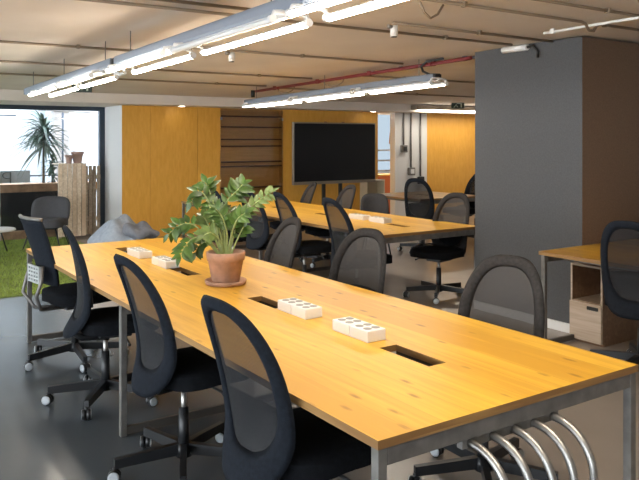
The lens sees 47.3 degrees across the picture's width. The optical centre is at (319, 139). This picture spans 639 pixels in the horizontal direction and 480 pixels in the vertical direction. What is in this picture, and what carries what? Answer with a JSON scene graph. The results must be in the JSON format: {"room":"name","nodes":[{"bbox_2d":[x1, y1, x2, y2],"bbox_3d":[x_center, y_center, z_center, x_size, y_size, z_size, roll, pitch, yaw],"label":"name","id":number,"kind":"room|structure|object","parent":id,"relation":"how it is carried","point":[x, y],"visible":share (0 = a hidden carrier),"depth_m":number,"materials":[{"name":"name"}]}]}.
{"room":"open-plan office","nodes":[
{"label":"open-plan office","id":0,"kind":"room"},
{"bbox_2d":[105,105,121,222],"bbox_3d":[-3.455,0.520,12.146,0.005,2.160,0.997,0,0,-34],"label":"wall reveal","id":1,"kind":"structure","parent":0,"point":[113,114],"depth_m":12.07,"materials":[{"name":"white paint"}]},
{"bbox_2d":[0,89,474,114],"bbox_3d":[-3.702,-0.855,11.748,19.000,0.590,1.620,0,0,-34],"label":"soffit","id":2,"kind":"structure","parent":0,"point":[7,97],"depth_m":11.85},
{"bbox_2d":[122,105,377,236],"bbox_3d":[-1.314,0.520,13.661,5.240,2.160,1.120,0,0,-34],"label":"wall","id":3,"kind":"structure","parent":0,"point":[166,150],"depth_m":12.25,"materials":[{"name":"wood"}]},
{"bbox_2d":[0,104,104,226],"bbox_3d":[-7.798,0.520,9.710,9.930,2.160,0.100,0,0,-34],"label":"window","id":4,"kind":"structure","parent":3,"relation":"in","point":[101,110],"depth_m":12.41,"materials":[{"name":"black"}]},
{"bbox_2d":[0,0,638,105],"bbox_3d":[1.084,-1.020,4.652,19.000,0.618,15.500,0,0,-34],"label":"ceiling","id":5,"kind":"structure","parent":0,"point":[65,22],"depth_m":6.12,"materials":[{"name":"beige concrete"}]},
{"bbox_2d":[24,41,112,94],"bbox_3d":[-2.471,-0.662,7.061,0.090,0.300,3.100,0,0,-34],"label":"track","id":6,"kind":"object","parent":5,"relation":"hanging from","point":[101,65],"visible":0.59,"depth_m":6.65,"materials":[{"name":"grey metal"}]},
{"bbox_2d":[28,82,80,96],"bbox_3d":[-2.703,-0.514,7.405,0.252,0.102,1.101,0,0,-34],"label":"light","id":7,"kind":"object","parent":6,"relation":"attached to","point":[48,89],"visible":0.82,"depth_m":7.33,"materials":[{"name":"white plastic"}]},
{"bbox_2d":[56,70,118,88],"bbox_3d":[-2.065,-0.537,6.460,0.252,0.100,1.021,0,0,-34],"label":"light","id":8,"kind":"object","parent":6,"relation":"attached to","point":[94,73],"visible":0.96,"depth_m":6.30,"materials":[{"name":"white plastic"}]},
{"bbox_2d":[113,68,126,75],"bbox_3d":[-1.581,-0.554,5.776,0.080,0.095,0.202,0,0,-40],"label":"cable","id":9,"kind":"object","parent":6,"relation":"attached to","point":[123,72],"visible":0.57,"depth_m":5.78,"materials":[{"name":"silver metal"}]},
{"bbox_2d":[72,83,91,92],"bbox_3d":[-3.056,-0.680,9.392,0.250,0.137,0.035,0,0,-14],"label":"exit sign","id":10,"kind":"object","parent":5,"relation":"hanging from","point":[87,89],"visible":0.43,"depth_m":9.39,"materials":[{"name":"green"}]},
{"bbox_2d":[0,40,172,54],"bbox_3d":[-3.462,-0.794,5.240,5.120,0.038,0.038,0,0,-34],"label":"conduit","id":11,"kind":"object","parent":5,"relation":"attached to","point":[77,46],"visible":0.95,"depth_m":6.12,"materials":[{"name":"brown"}]},
{"bbox_2d":[0,73,266,86],"bbox_3d":[-3.840,-0.744,7.928,7.500,0.038,0.038,0,0,-34],"label":"conduit","id":12,"kind":"object","parent":5,"relation":"attached to","point":[215,83],"visible":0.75,"depth_m":9.10,"materials":[{"name":"brown"}]},
{"bbox_2d":[0,60,311,78],"bbox_3d":[-3.202,-0.767,6.983,7.500,0.038,0.038,0,0,-34],"label":"conduit","id":13,"kind":"object","parent":5,"relation":"attached to","point":[5,61],"visible":0.68,"depth_m":8.06,"materials":[{"name":"brown"}]},
{"bbox_2d":[153,0,250,10],"bbox_3d":[-1.226,-0.838,4.143,2.200,0.038,0.038,0,0,-34],"label":"conduit","id":14,"kind":"object","parent":5,"relation":"attached to","point":[171,1],"visible":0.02,"depth_m":4.49,"materials":[{"name":"brown"}]},
{"bbox_2d":[113,0,317,64],"bbox_3d":[-0.248,-0.744,3.765,0.090,0.335,4.790,0,0,-34],"label":"track","id":15,"kind":"object","parent":5,"relation":"hanging from","point":[264,10],"visible":0.7,"depth_m":4.23,"materials":[{"name":"grey metal"}]},
{"bbox_2d":[104,46,195,74],"bbox_3d":[-1.238,-0.568,5.233,0.252,0.102,1.141,0,0,-34],"label":"light","id":16,"kind":"object","parent":15,"relation":"attached to","point":[130,64],"visible":0.95,"depth_m":5.10,"materials":[{"name":"white"}]},
{"bbox_2d":[169,9,312,55],"bbox_3d":[-0.488,-0.595,4.122,0.252,0.105,1.261,0,0,-34],"label":"light","id":17,"kind":"object","parent":15,"relation":"attached to","point":[180,46],"visible":0.93,"depth_m":3.96,"materials":[{"name":"white plastic"}]},
{"bbox_2d":[285,0,405,21],"bbox_3d":[0.294,-0.624,2.961,0.252,0.105,1.261,0,0,-34],"label":"light","id":18,"kind":"object","parent":15,"relation":"attached to","point":[296,9],"visible":1,"depth_m":3.29,"materials":[{"name":"white plastic"}]},
{"bbox_2d":[225,52,234,61],"bbox_3d":[-0.812,-0.754,6.629,0.088,0.091,0.056,0,0,-34],"label":"ceiling sensor","id":19,"kind":"object","parent":5,"relation":"attached to","point":[231,54],"visible":0.99,"depth_m":6.61,"materials":[{"name":"white plastic"}]},
{"bbox_2d":[79,0,512,45],"bbox_3d":[-0.292,-0.834,5.038,4.750,0.038,0.038,0,0,-34],"label":"conduit","id":20,"kind":"object","parent":5,"relation":"attached to","point":[445,37],"visible":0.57,"depth_m":5.20,"materials":[{"name":"brown"}]},
{"bbox_2d":[192,47,403,64],"bbox_3d":[-0.162,-0.803,6.947,2.500,0.038,0.038,0,0,-34],"label":"conduit","id":21,"kind":"object","parent":5,"relation":"attached to","point":[226,50],"visible":0.94,"depth_m":6.96,"materials":[{"name":"brown"}]},
{"bbox_2d":[244,74,440,103],"bbox_3d":[0.063,-0.661,8.848,0.090,0.318,3.970,0,0,-34],"label":"track","id":22,"kind":"object","parent":5,"relation":"hanging from","point":[420,78],"visible":0.84,"depth_m":8.39,"materials":[{"name":"grey metal"}]},
{"bbox_2d":[242,96,303,107],"bbox_3d":[-0.650,-0.515,9.905,0.252,0.105,1.251,0,0,-34],"label":"light","id":23,"kind":"object","parent":22,"relation":"attached to","point":[285,101],"visible":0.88,"depth_m":9.82,"materials":[{"name":"white plastic"}]},
{"bbox_2d":[291,88,366,101],"bbox_3d":[0.094,-0.542,8.803,0.252,0.105,1.251,0,0,-34],"label":"light","id":24,"kind":"object","parent":22,"relation":"attached to","point":[350,93],"visible":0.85,"depth_m":8.71,"materials":[{"name":"white plastic"}]},
{"bbox_2d":[353,77,448,93],"bbox_3d":[0.832,-0.569,7.708,0.252,0.105,1.251,0,0,-34],"label":"light","id":25,"kind":"object","parent":22,"relation":"attached to","point":[426,84],"visible":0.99,"depth_m":7.57,"materials":[{"name":"white plastic"}]},
{"bbox_2d":[255,56,471,92],"bbox_3d":[0.269,-0.746,8.776,0.038,0.126,4.251,0,0,-34],"label":"pipe","id":26,"kind":"object","parent":5,"relation":"attached to","point":[467,57],"visible":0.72,"depth_m":8.24,"materials":[{"name":"red metal"}]},
{"bbox_2d":[260,59,466,91],"bbox_3d":[0.281,-0.729,8.633,0.024,0.102,4.000,0,0,-34],"label":"pipe","id":27,"kind":"object","parent":5,"relation":"attached to","point":[429,64],"visible":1,"depth_m":8.20,"materials":[{"name":"red metal"}]},
{"bbox_2d":[420,57,443,73],"bbox_3d":[1.122,-0.723,7.314,0.024,0.179,0.332,0,0,-34],"label":"cable","id":28,"kind":"object","parent":27,"relation":"hanging from","point":[442,58],"visible":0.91,"depth_m":7.33,"materials":[{"name":"black plastic"}]},
{"bbox_2d":[283,88,474,97],"bbox_3d":[1.573,-0.740,11.796,5.200,0.040,0.040,0,0,-34],"label":"conduit","id":29,"kind":"object","parent":5,"relation":"attached to","point":[416,94],"visible":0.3,"depth_m":11.73,"materials":[{"name":"brown"}]},
{"bbox_2d":[386,24,397,37],"bbox_3d":[0.529,-0.792,5.303,0.088,0.091,0.056,0,0,-34],"label":"ceiling sensor","id":30,"kind":"object","parent":5,"relation":"attached to","point":[393,28],"visible":0.98,"depth_m":5.29,"materials":[{"name":"white plastic"}]},
{"bbox_2d":[362,75,474,82],"bbox_3d":[2.220,-0.779,9.941,4.200,0.040,0.040,0,0,-34],"label":"conduit","id":31,"kind":"object","parent":5,"relation":"attached to","point":[371,75],"visible":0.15,"depth_m":9.08,"materials":[{"name":"brown"}]},
{"bbox_2d":[419,1,443,18],"bbox_3d":[0.707,-0.813,4.602,0.211,0.106,0.016,0,0,-34],"label":"cable","id":32,"kind":"object","parent":5,"relation":"hanging from","point":[420,2],"visible":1,"depth_m":4.59,"materials":[{"name":"brown plastic"}]},
{"bbox_2d":[411,105,474,112],"bbox_3d":[2.937,-0.627,15.139,2.600,0.105,0.187,0,0,-34],"label":"linear light","id":33,"kind":"object","parent":5,"relation":"attached to","point":[416,107],"visible":0.52,"depth_m":14.73,"materials":[{"name":"beige plastic"}]},
{"bbox_2d":[418,110,474,112],"bbox_3d":[3.013,-0.588,15.159,2.450,0.025,0.135,0,0,-34],"label":"diffuser","id":34,"kind":"object","parent":33,"relation":"attached to","point":[467,111],"depth_m":14.87,"materials":[{"name":"white plastic"}]},
{"bbox_2d":[451,103,463,108],"bbox_3d":[2.696,-0.681,14.238,0.250,0.137,0.035,0,0,0],"label":"exit sign","id":35,"kind":"object","parent":5,"relation":"hanging from","point":[453,105],"visible":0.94,"depth_m":14.23,"materials":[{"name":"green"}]},
{"bbox_2d":[392,21,552,42],"bbox_3d":[1.249,-0.840,5.704,1.750,0.038,0.038,0,0,-34],"label":"conduit","id":36,"kind":"object","parent":5,"relation":"attached to","point":[479,32],"visible":1,"depth_m":5.64,"materials":[{"name":"brown"}]},
{"bbox_2d":[422,0,638,31],"bbox_3d":[1.512,-0.830,5.001,2.900,0.088,0.038,0,0,-34],"label":"conduit","id":37,"kind":"object","parent":5,"relation":"attached to","point":[464,4],"visible":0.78,"depth_m":4.91,"materials":[{"name":"brown"}]},
{"bbox_2d":[533,0,638,16],"bbox_3d":[1.915,-0.862,4.850,2.600,0.038,0.038,0,0,-34],"label":"conduit","id":38,"kind":"object","parent":5,"relation":"attached to","point":[605,10],"visible":1,"depth_m":4.73,"materials":[{"name":"brown"}]},
{"bbox_2d":[543,16,638,34],"bbox_3d":[2.039,-0.829,5.163,0.027,0.046,1.081,0,0,-36],"label":"ceiling pipe","id":39,"kind":"object","parent":5,"relation":"attached to","point":[553,30],"visible":1,"depth_m":5.26,"materials":[{"name":"white metal"}]},
{"bbox_2d":[0,213,638,479],"bbox_3d":[0.631,1.675,5.323,19.000,0.150,17.120,0,0,-34],"label":"floor","id":40,"kind":"structure","parent":0,"point":[38,441],"depth_m":4.25,"materials":[{"name":"concrete"}]},
{"bbox_2d":[0,236,83,297],"bbox_3d":[-6.806,1.577,7.641,9.261,0.047,4.438,0,0,-34],"label":"artificial turf","id":41,"kind":"object","parent":40,"relation":"on","point":[13,262],"visible":0.28,"depth_m":9.02,"materials":[{"name":"green plastic"}]},
{"bbox_2d":[0,227,15,250],"bbox_3d":[-4.559,1.417,10.193,0.600,0.348,0.600,0,0,-34],"label":"side table","id":42,"kind":"object","parent":41,"relation":"on","point":[2,229],"visible":0.97,"depth_m":10.25,"materials":[{"name":"white plastic"}]},
{"bbox_2d":[22,196,69,249],"bbox_3d":[-4.037,1.225,10.836,0.581,0.734,0.648,0,0,-4],"label":"lounge chair","id":43,"kind":"object","parent":41,"relation":"on","point":[54,211],"visible":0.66,"depth_m":11.02,"materials":[{"name":"grey fabric"}]},
{"bbox_2d":[87,214,159,251],"bbox_3d":[-2.627,1.302,9.871,0.978,0.596,0.774,0,0,0],"label":"bean bag","id":44,"kind":"object","parent":41,"relation":"on","point":[122,228],"visible":0.68,"depth_m":9.60,"materials":[{"name":"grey fabric"}]},
{"bbox_2d":[0,225,96,240],"bbox_3d":[-7.869,1.535,9.788,9.900,0.130,0.090,0,0,-34],"label":"kerb","id":45,"kind":"object","parent":40,"relation":"on","point":[20,234],"visible":0.2,"depth_m":11.78,"materials":[{"name":"brown wood"}]},
{"bbox_2d":[52,163,86,238],"bbox_3d":[-4.117,0.990,12.004,0.450,1.220,0.432,0,0,-34],"label":"divider","id":46,"kind":"object","parent":40,"relation":"on","point":[76,180],"visible":0.86,"depth_m":11.84,"materials":[{"name":"beige wood"}]},
{"bbox_2d":[65,155,72,162],"bbox_3d":[-4.083,0.310,11.901,0.132,0.140,0.132,0,0,-34],"label":"clay pot","id":47,"kind":"object","parent":46,"relation":"on","point":[68,157],"visible":0.99,"depth_m":11.86,"materials":[{"name":"ceramic"}]},
{"bbox_2d":[71,151,83,162],"bbox_3d":[-3.987,0.285,12.027,0.209,0.190,0.209,0,0,-34],"label":"clay pot","id":48,"kind":"object","parent":46,"relation":"on","point":[77,155],"visible":0.98,"depth_m":11.96,"materials":[{"name":"ceramic"}]},
{"bbox_2d":[18,214,129,372],"bbox_3d":[-1.799,1.065,5.311,0.720,1.067,0.727,0,0,-43],"label":"chair","id":49,"kind":"object","parent":40,"relation":"on","point":[59,296],"visible":0.76,"depth_m":5.13,"materials":[{"name":"black fabric"}]},
{"bbox_2d":[86,166,100,235],"bbox_3d":[-3.803,1.015,12.223,0.275,1.170,0.040,0,0,-34],"label":"slatted screen","id":50,"kind":"object","parent":40,"relation":"on","point":[92,176],"visible":0.67,"depth_m":12.21,"materials":[{"name":"brown wood"}]},
{"bbox_2d":[41,225,157,419],"bbox_3d":[-1.346,1.057,4.520,0.703,1.084,0.699,0,0,-24],"label":"chair","id":51,"kind":"object","parent":40,"relation":"on","point":[97,324],"visible":0.8,"depth_m":4.38,"materials":[{"name":"black fabric"}]},
{"bbox_2d":[107,254,223,479],"bbox_3d":[-0.688,1.065,3.572,0.703,1.069,0.699,0,0,-36],"label":"chair","id":52,"kind":"object","parent":40,"relation":"on","point":[160,368],"visible":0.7,"depth_m":3.43,"materials":[{"name":"black fabric"}]},
{"bbox_2d":[208,186,246,247],"bbox_3d":[-1.053,1.065,8.648,0.703,1.069,0.699,0,0,-34],"label":"chair","id":53,"kind":"object","parent":40,"relation":"on","point":[241,239],"visible":0.09,"depth_m":8.44,"materials":[{"name":"black fabric"}]},
{"bbox_2d":[220,108,282,228],"bbox_3d":[-1.233,0.520,13.112,1.280,2.160,0.150,0,0,-34],"label":"shelf","id":54,"kind":"object","parent":40,"relation":"on","point":[251,140],"visible":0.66,"depth_m":13.19,"materials":[{"name":"brown wood"}]},
{"bbox_2d":[241,193,272,250],"bbox_3d":[-0.591,1.065,8.121,0.703,1.069,0.699,0,0,-38],"label":"chair","id":55,"kind":"object","parent":40,"relation":"on","point":[259,239],"visible":0.26,"depth_m":7.92,"materials":[{"name":"black fabric"}]},
{"bbox_2d":[257,217,301,302],"bbox_3d":[-0.470,1.092,5.353,0.717,1.014,0.699,0,0,-30],"label":"chair","id":56,"kind":"object","parent":40,"relation":"on","point":[281,248],"visible":0.2,"depth_m":5.54,"materials":[{"name":"black fabric"}]},
{"bbox_2d":[201,295,370,479],"bbox_3d":[-0.129,1.065,2.671,0.703,1.069,0.699,0,0,-38],"label":"chair","id":57,"kind":"object","parent":40,"relation":"on","point":[264,438],"visible":0.88,"depth_m":2.50,"materials":[{"name":"black fabric"}]},
{"bbox_2d":[269,182,316,258],"bbox_3d":[-0.386,1.092,10.084,0.717,1.014,0.699,0,0,-18],"label":"chair","id":58,"kind":"object","parent":40,"relation":"on","point":[307,196],"visible":0.22,"depth_m":10.16,"materials":[{"name":"black fabric"}]},
{"bbox_2d":[273,192,330,272],"bbox_3d":[-0.181,1.065,7.628,0.703,1.069,0.699,0,0,-28],"label":"chair","id":59,"kind":"object","parent":40,"relation":"on","point":[305,248],"visible":0.36,"depth_m":7.46,"materials":[{"name":"black fabric"}]},
{"bbox_2d":[181,198,474,271],"bbox_3d":[-0.174,1.230,8.784,1.270,0.740,4.460,0,0,-34],"label":"work table","id":60,"kind":"object","parent":40,"relation":"on","point":[402,228],"visible":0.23,"depth_m":7.52,"materials":[{"name":"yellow wood"}]},
{"bbox_2d":[349,213,369,219],"bbox_3d":[0.435,0.834,7.953,0.100,0.052,0.260,0,0,-34],"label":"box","id":61,"kind":"object","parent":60,"relation":"on","point":[352,215],"visible":0.99,"depth_m":7.90,"materials":[{"name":"white plastic"}]},
{"bbox_2d":[369,216,391,223],"bbox_3d":[0.634,0.834,7.641,0.100,0.052,0.260,0,0,-34],"label":"box","id":62,"kind":"object","parent":60,"relation":"on","point":[377,219],"visible":1,"depth_m":7.58,"materials":[{"name":"white plastic"}]},
{"bbox_2d":[300,184,355,267],"bbox_3d":[0.134,1.092,9.426,0.717,1.014,0.699,0,0,-28],"label":"chair","id":63,"kind":"object","parent":40,"relation":"on","point":[346,196],"visible":0.46,"depth_m":9.42,"materials":[{"name":"black fabric"}]},
{"bbox_2d":[26,237,637,479],"bbox_3d":[-0.554,1.230,4.288,1.270,0.740,4.460,0,0,-34],"label":"work table","id":64,"kind":"object","parent":40,"relation":"on","point":[451,378],"visible":0.9,"depth_m":2.89,"materials":[{"name":"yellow wood"}]},
{"bbox_2d":[127,247,151,258],"bbox_3d":[-1.334,0.834,5.409,0.100,0.052,0.260,0,0,-34],"label":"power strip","id":65,"kind":"object","parent":64,"relation":"on","point":[138,252],"visible":0.98,"depth_m":5.33,"materials":[{"name":"white plastic"}]},
{"bbox_2d":[152,255,179,268],"bbox_3d":[-1.054,0.834,4.994,0.100,0.052,0.260,0,0,-34],"label":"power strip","id":66,"kind":"object","parent":64,"relation":"on","point":[164,261],"visible":0.89,"depth_m":4.92,"materials":[{"name":"white plastic"}]},
{"bbox_2d":[205,276,246,286],"bbox_3d":[-0.560,0.846,4.362,0.250,0.028,0.250,0,0,-34],"label":"saucer","id":67,"kind":"object","parent":64,"relation":"on","point":[208,281],"visible":0.62,"depth_m":4.27,"materials":[{"name":"ceramic"}]},
{"bbox_2d":[161,173,278,282],"bbox_3d":[-0.597,0.527,4.372,0.669,0.649,0.308,0,0,-24],"label":"potted plant","id":68,"kind":"object","parent":67,"relation":"on","point":[225,262],"visible":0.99,"depth_m":4.34,"materials":[{"name":"green plant"}]},
{"bbox_2d":[261,301,277,307],"bbox_3d":[-0.274,0.933,3.874,0.100,0.093,0.300,0,0,-34],"label":"cable tray","id":69,"kind":"object","parent":64,"relation":"on","point":[273,304],"depth_m":3.93,"materials":[{"name":"brown metal"}]},
{"bbox_2d":[278,298,321,319],"bbox_3d":[-0.100,0.834,3.624,0.100,0.052,0.260,0,0,-34],"label":"box","id":70,"kind":"object","parent":64,"relation":"on","point":[305,310],"visible":1,"depth_m":3.57,"materials":[{"name":"white plastic"}]},
{"bbox_2d":[282,298,302,302],"bbox_3d":[-0.136,0.809,3.678,0.082,0.001,0.095,0,0,-34],"label":"socket","id":71,"kind":"object","parent":70,"relation":"attached to","point":[289,300],"depth_m":3.68,"materials":[{"name":"grey plastic"}]},
{"bbox_2d":[296,303,316,307],"bbox_3d":[-0.063,0.809,3.570,0.082,0.001,0.095,0,0,-34],"label":"socket","id":72,"kind":"object","parent":70,"relation":"attached to","point":[298,305],"depth_m":3.57,"materials":[{"name":"grey plastic"}]},
{"bbox_2d":[333,316,385,342],"bbox_3d":[0.172,0.834,3.222,0.100,0.052,0.260,0,0,-34],"label":"power strip","id":73,"kind":"object","parent":64,"relation":"on","point":[358,329],"visible":1,"depth_m":3.17,"materials":[{"name":"white plastic"}]},
{"bbox_2d":[338,317,360,322],"bbox_3d":[0.135,0.809,3.276,0.082,0.001,0.095,0,0,-34],"label":"socket","id":74,"kind":"object","parent":73,"relation":"attached to","point":[345,319],"depth_m":3.27,"materials":[{"name":"grey plastic"}]},
{"bbox_2d":[355,323,379,329],"bbox_3d":[0.208,0.809,3.167,0.082,0.001,0.095,0,0,-34],"label":"socket","id":75,"kind":"object","parent":73,"relation":"attached to","point":[360,326],"depth_m":3.16,"materials":[{"name":"grey plastic"}]},
{"bbox_2d":[396,351,432,365],"bbox_3d":[0.369,0.933,2.921,0.100,0.093,0.300,0,0,-34],"label":"cable tray","id":76,"kind":"object","parent":64,"relation":"on","point":[421,359],"depth_m":2.96,"materials":[{"name":"brown"}]},
{"bbox_2d":[292,122,375,204],"bbox_3d":[0.278,0.630,13.643,1.870,1.940,0.550,0,0,-34],"label":"television","id":77,"kind":"object","parent":40,"relation":"on","point":[323,153],"visible":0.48,"depth_m":13.54,"materials":[{"name":"black"}]},
{"bbox_2d":[322,197,391,264],"bbox_3d":[0.328,1.065,6.907,0.703,1.069,0.699,0,0,-30],"label":"chair","id":78,"kind":"object","parent":40,"relation":"on","point":[340,225],"visible":0.23,"depth_m":6.77,"materials":[{"name":"black fabric"}]},
{"bbox_2d":[328,228,386,293],"bbox_3d":[0.130,1.092,4.562,0.699,1.014,0.717,0,0,39],"label":"chair","id":79,"kind":"object","parent":40,"relation":"on","point":[360,259],"visible":0.19,"depth_m":4.79,"materials":[{"name":"black fabric"}]},
{"bbox_2d":[360,179,384,209],"bbox_3d":[1.045,1.190,14.420,0.440,0.820,0.240,0,0,-34],"label":"open shelf","id":80,"kind":"object","parent":40,"relation":"on","point":[378,186],"visible":0.2,"depth_m":14.47,"materials":[{"name":"beige wood"}]},
{"bbox_2d":[361,193,390,254],"bbox_3d":[0.788,1.187,10.233,0.409,0.834,0.736,0,0,0],"label":"office chair","id":81,"kind":"object","parent":40,"relation":"on","point":[371,202],"visible":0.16,"depth_m":10.47,"materials":[{"name":"grey fabric"}]},
{"bbox_2d":[378,173,389,212],"bbox_3d":[1.577,1.175,16.171,1.840,0.850,0.390,0,0,-34],"label":"base cabinet","id":82,"kind":"object","parent":40,"relation":"on","point":[386,176],"visible":0.04,"depth_m":15.88,"materials":[{"name":"orange wood"}]},
{"bbox_2d":[390,113,426,215],"bbox_3d":[1.861,0.520,15.223,0.870,2.160,0.160,0,0,-34],"label":"wall pier","id":83,"kind":"object","parent":40,"relation":"on","point":[399,161],"visible":0.57,"depth_m":15.05,"materials":[{"name":"white paint"}]},
{"bbox_2d":[400,113,407,151],"bbox_3d":[1.741,-0.152,14.998,0.150,0.815,0.077,0,0,-34],"label":"conduit","id":84,"kind":"object","parent":83,"relation":"attached to","point":[403,148],"visible":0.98,"depth_m":14.98,"materials":[{"name":"metal"}]},
{"bbox_2d":[408,113,414,174],"bbox_3d":[1.907,0.085,15.110,0.160,1.290,0.077,0,0,-34],"label":"conduit","id":85,"kind":"object","parent":83,"relation":"attached to","point":[411,171],"visible":0.97,"depth_m":15.11,"materials":[{"name":"metal"}]},
{"bbox_2d":[417,113,423,179],"bbox_3d":[2.122,0.177,15.255,0.150,1.475,0.077,0,0,-34],"label":"conduit","id":86,"kind":"object","parent":83,"relation":"attached to","point":[422,177],"visible":0.51,"depth_m":15.25,"materials":[{"name":"metal"}]},
{"bbox_2d":[397,178,434,253],"bbox_3d":[1.460,1.065,10.447,0.699,1.069,0.703,0,0,28],"label":"chair","id":87,"kind":"object","parent":40,"relation":"on","point":[418,195],"visible":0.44,"depth_m":10.26,"materials":[{"name":"black fabric"}]},
{"bbox_2d":[380,191,474,242],"bbox_3d":[1.638,1.230,11.448,1.270,0.740,1.250,0,0,-34],"label":"work table","id":88,"kind":"object","parent":40,"relation":"on","point":[399,196],"visible":0.11,"depth_m":11.28,"materials":[{"name":"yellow wood"}]},
{"bbox_2d":[403,192,469,303],"bbox_3d":[1.246,1.077,7.449,0.699,1.044,0.717,0,0,42],"label":"chair","id":89,"kind":"object","parent":40,"relation":"on","point":[454,207],"visible":0.87,"depth_m":7.50,"materials":[{"name":"black fabric"}]},
{"bbox_2d":[464,175,474,237],"bbox_3d":[2.322,1.065,11.603,0.703,1.069,0.699,0,0,-24],"label":"chair","id":90,"kind":"object","parent":40,"relation":"on","point":[470,188],"visible":0.12,"depth_m":11.78,"materials":[{"name":"black fabric"}]},
{"bbox_2d":[408,254,558,479],"bbox_3d":[0.792,1.092,3.420,0.699,1.014,0.717,0,0,34],"label":"chair","id":91,"kind":"object","parent":40,"relation":"on","point":[506,291],"visible":0.3,"depth_m":3.61,"materials":[{"name":"black fabric"}]},
{"bbox_2d":[457,410,597,479],"bbox_3d":[0.690,1.272,2.356,0.470,0.657,0.215,0,0,-34],"label":"tube rack","id":92,"kind":"object","parent":40,"relation":"on","point":[475,443],"visible":0.95,"depth_m":2.35,"materials":[{"name":"metal"}]},
{"bbox_2d":[539,243,600,342],"bbox_3d":[2.945,1.230,4.933,1.270,0.740,2.585,0,0,-34],"label":"work table","id":93,"kind":"object","parent":40,"relation":"on","point":[588,254],"visible":0.35,"depth_m":5.62,"materials":[{"name":"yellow wood"}]},
{"bbox_2d":[570,262,638,346],"bbox_3d":[2.290,1.292,5.875,0.503,0.615,0.290,0,0,-34],"label":"base cabinet","id":94,"kind":"object","parent":40,"relation":"on","point":[592,321],"visible":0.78,"depth_m":5.78,"materials":[{"name":"brown wood"}]},
{"bbox_2d":[573,293,600,305],"bbox_3d":[2.295,1.282,5.878,0.466,0.016,0.258,0,0,-34],"label":"shelf","id":95,"kind":"object","parent":94,"relation":"attached to","point":[583,299],"depth_m":5.83,"materials":[{"name":"brown wood"}]},
{"bbox_2d":[590,220,638,363],"bbox_3d":[2.198,1.065,5.039,0.699,1.069,0.703,0,0,40],"label":"chair","id":96,"kind":"object","parent":40,"relation":"on","point":[619,247],"visible":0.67,"depth_m":4.92,"materials":[{"name":"black plastic"}]},
{"bbox_2d":[427,113,474,209],"bbox_3d":[3.262,0.520,16.168,2.510,2.160,0.160,0,0,-34],"label":"wall","id":97,"kind":"structure","parent":0,"point":[450,137],"depth_m":15.78,"materials":[{"name":"wood"}]},
{"bbox_2d":[475,37,638,323],"bbox_3d":[2.368,0.378,6.826,1.340,2.444,1.190,0,0,-34],"label":"column","id":98,"kind":"structure","parent":0,"point":[557,131],"depth_m":6.27,"materials":[{"name":"grey paint"}]},
{"bbox_2d":[501,44,538,57],"bbox_3d":[1.774,-0.776,6.460,0.056,0.128,0.392,0,0,-34],"label":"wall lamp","id":99,"kind":"object","parent":98,"relation":"attached to","point":[525,47],"visible":1,"depth_m":6.44,"materials":[{"name":"white plastic"}]},
{"bbox_2d":[547,318,569,332],"bbox_3d":[1.805,1.562,6.446,0.018,0.075,1.190,0,0,-34],"label":"baseboard","id":100,"kind":"structure","parent":98,"relation":"attached to","point":[553,324],"depth_m":6.13,"materials":[{"name":"white paint"}]},
{"bbox_3d":[0.779,0.300,17.533,5.100,2.600,0.200,0,0,-34],"label":"wall","id":101,"kind":"structure","parent":0,"visible":0},
{"bbox_2d":[378,115,389,171],"bbox_3d":[1.689,0.000,17.972,2.440,1.540,0.070,0,0,-34],"label":"window","id":102,"kind":"structure","parent":101,"relation":"in","point":[383,120],"depth_m":17.90,"materials":[{"name":"glass"}]},
{"label":"outside","id":103,"kind":"structure","parent":0,"visible":0},
{"bbox_3d":[-29.411,1.800,14.901,47.900,0.200,32.400,0,0,-34],"label":"ground","id":104,"kind":"structure","parent":103,"visible":0},
{"bbox_2d":[0,112,67,176],"bbox_3d":[-8.061,0.599,10.967,8.900,2.202,0.040,0,0,-34],"label":"terrace railing","id":105,"kind":"object","parent":104,"relation":"on","point":[62,112],"visible":0.41,"depth_m":13.24,"materials":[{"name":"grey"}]},
{"bbox_2d":[0,170,29,182],"bbox_3d":[-5.460,0.652,12.618,0.880,0.240,0.036,0,0,-34],"label":"sign","id":106,"kind":"object","parent":105,"relation":"attached to","point":[5,176],"visible":0.93,"depth_m":12.73,"materials":[{"name":"grey"}]},
{"bbox_2d":[0,190,88,230],"bbox_3d":[-8.056,1.230,10.066,9.900,0.740,0.200,0,0,-34],"label":"parapet","id":107,"kind":"object","parent":104,"relation":"on","point":[12,205],"visible":0.2,"depth_m":12.03,"materials":[{"name":"grey"}]},
{"bbox_2d":[0,181,96,192],"bbox_3d":[-8.098,0.795,10.128,9.900,0.130,0.450,0,0,-34],"label":"ledge","id":108,"kind":"object","parent":107,"relation":"on","point":[35,186],"depth_m":12.12,"materials":[{"name":"brown wood"}]},
{"bbox_2d":[9,110,72,182],"bbox_3d":[-4.727,0.107,12.427,1.087,1.247,1.030,0,0,38],"label":"dracaena","id":109,"kind":"object","parent":108,"relation":"on","point":[41,141],"visible":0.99,"depth_m":12.44,"materials":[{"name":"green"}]},
{"bbox_2d":[39,154,62,182],"bbox_3d":[-4.582,0.554,12.526,0.486,0.640,0.436,0,0,-34],"label":"dracaena","id":110,"kind":"object","parent":108,"relation":"on","point":[51,168],"visible":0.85,"depth_m":12.50,"materials":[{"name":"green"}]},
{"bbox_2d":[0,109,97,191],"bbox_3d":[-23.418,-4.300,14.601,37.500,12.000,3.600,0,0,-34],"label":"building","id":111,"kind":"structure","parent":104,"relation":"on","point":[83,127],"depth_m":22.85,"materials":[{"name":"grey"}]},
{"bbox_2d":[38,110,97,181],"bbox_3d":[-5.485,0.100,16.179,1.501,3.200,0.280,0,0,-34],"label":"post","id":112,"kind":"object","parent":104,"relation":"on","point":[57,114],"visible":0.26,"depth_m":15.95,"materials":[{"name":"grey metal"}]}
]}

